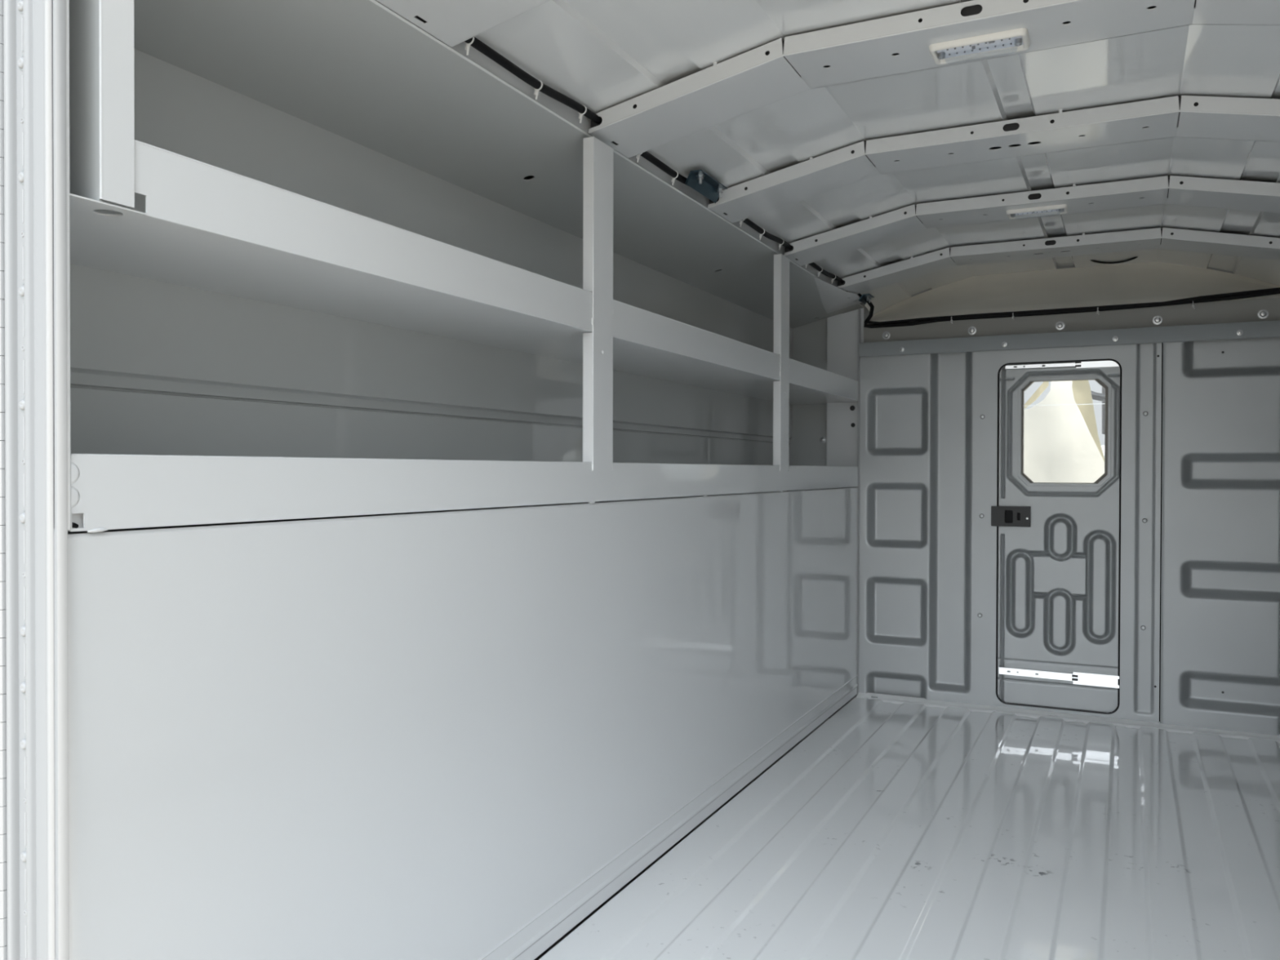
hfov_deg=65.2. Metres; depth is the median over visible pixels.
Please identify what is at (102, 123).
end post
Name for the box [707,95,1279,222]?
bow
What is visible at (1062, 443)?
window
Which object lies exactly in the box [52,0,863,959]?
wall
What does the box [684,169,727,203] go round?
bracket
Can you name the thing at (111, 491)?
ledge
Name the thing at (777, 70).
bow
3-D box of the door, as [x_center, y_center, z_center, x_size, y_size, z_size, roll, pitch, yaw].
[1.712,0.203,4.125,0.494,1.480,0.075,0,1,26]
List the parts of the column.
panel, panel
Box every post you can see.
[69,0,134,208]
[582,136,613,471]
[773,253,789,471]
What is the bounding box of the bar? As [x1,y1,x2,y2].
[859,320,1279,356]
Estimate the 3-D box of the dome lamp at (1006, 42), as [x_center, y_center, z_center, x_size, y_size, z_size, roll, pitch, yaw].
[0.681,-0.864,2.006,0.187,0.019,0.088,0,1,26]
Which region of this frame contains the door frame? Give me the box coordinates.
[0,0,69,959]
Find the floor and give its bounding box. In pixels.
[538,697,1279,959]
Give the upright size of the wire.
0.009 m
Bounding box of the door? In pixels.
[991,358,1122,714]
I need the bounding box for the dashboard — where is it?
[1101,445,1104,456]
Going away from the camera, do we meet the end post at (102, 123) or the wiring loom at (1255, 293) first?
the end post at (102, 123)
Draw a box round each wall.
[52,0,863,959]
[858,262,1279,735]
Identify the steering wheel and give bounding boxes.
[1090,386,1105,434]
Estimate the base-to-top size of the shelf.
0.104 m
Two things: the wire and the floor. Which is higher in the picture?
the wire
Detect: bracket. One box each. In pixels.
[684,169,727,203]
[858,293,874,304]
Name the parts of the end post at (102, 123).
panel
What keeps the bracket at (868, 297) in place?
attached to the ceiling
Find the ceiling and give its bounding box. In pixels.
[369,0,1279,314]
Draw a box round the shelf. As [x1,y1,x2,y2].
[70,139,857,404]
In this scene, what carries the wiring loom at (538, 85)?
attached to the ceiling
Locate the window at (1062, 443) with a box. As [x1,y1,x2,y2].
[1023,380,1104,482]
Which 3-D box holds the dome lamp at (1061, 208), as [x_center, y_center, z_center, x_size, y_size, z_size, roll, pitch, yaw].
[1.301,-0.875,3.277,0.187,0.019,0.086,0,1,26]
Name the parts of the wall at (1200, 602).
backing panel, panel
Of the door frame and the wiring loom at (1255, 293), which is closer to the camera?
the door frame
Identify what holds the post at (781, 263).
attached to the wall at (452, 735)
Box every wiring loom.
[464,36,862,297]
[863,287,1279,328]
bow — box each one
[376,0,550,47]
[588,0,1279,158]
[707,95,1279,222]
[783,175,1279,266]
[836,227,1279,293]
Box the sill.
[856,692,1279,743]
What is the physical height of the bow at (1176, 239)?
0.137 m
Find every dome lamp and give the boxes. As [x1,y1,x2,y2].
[928,27,1030,64]
[1005,204,1068,218]
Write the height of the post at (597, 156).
0.746 m
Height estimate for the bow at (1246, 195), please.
0.137 m
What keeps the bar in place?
attached to the wall at (1200, 602)
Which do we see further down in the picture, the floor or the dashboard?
the floor
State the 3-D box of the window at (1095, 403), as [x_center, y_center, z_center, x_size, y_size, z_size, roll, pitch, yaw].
[1.749,-0.199,4.124,0.340,0.426,0.008,0,1,26]
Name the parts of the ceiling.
roof rail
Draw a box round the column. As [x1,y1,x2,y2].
[826,307,863,693]
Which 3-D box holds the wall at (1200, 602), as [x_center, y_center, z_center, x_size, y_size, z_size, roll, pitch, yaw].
[1.830,0.097,4.256,1.781,2.070,0.398,0,1,26]
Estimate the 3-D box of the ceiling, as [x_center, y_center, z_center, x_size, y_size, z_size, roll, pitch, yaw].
[0.920,-0.839,2.632,1.820,0.192,4.110,0,1,26]
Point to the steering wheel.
(1095, 396)
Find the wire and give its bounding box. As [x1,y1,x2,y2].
[1090,256,1137,263]
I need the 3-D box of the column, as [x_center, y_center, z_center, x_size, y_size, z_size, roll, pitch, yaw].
[0.930,0.086,4.558,0.087,1.725,0.235,0,1,-34]
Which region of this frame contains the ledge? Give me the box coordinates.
[69,453,857,532]

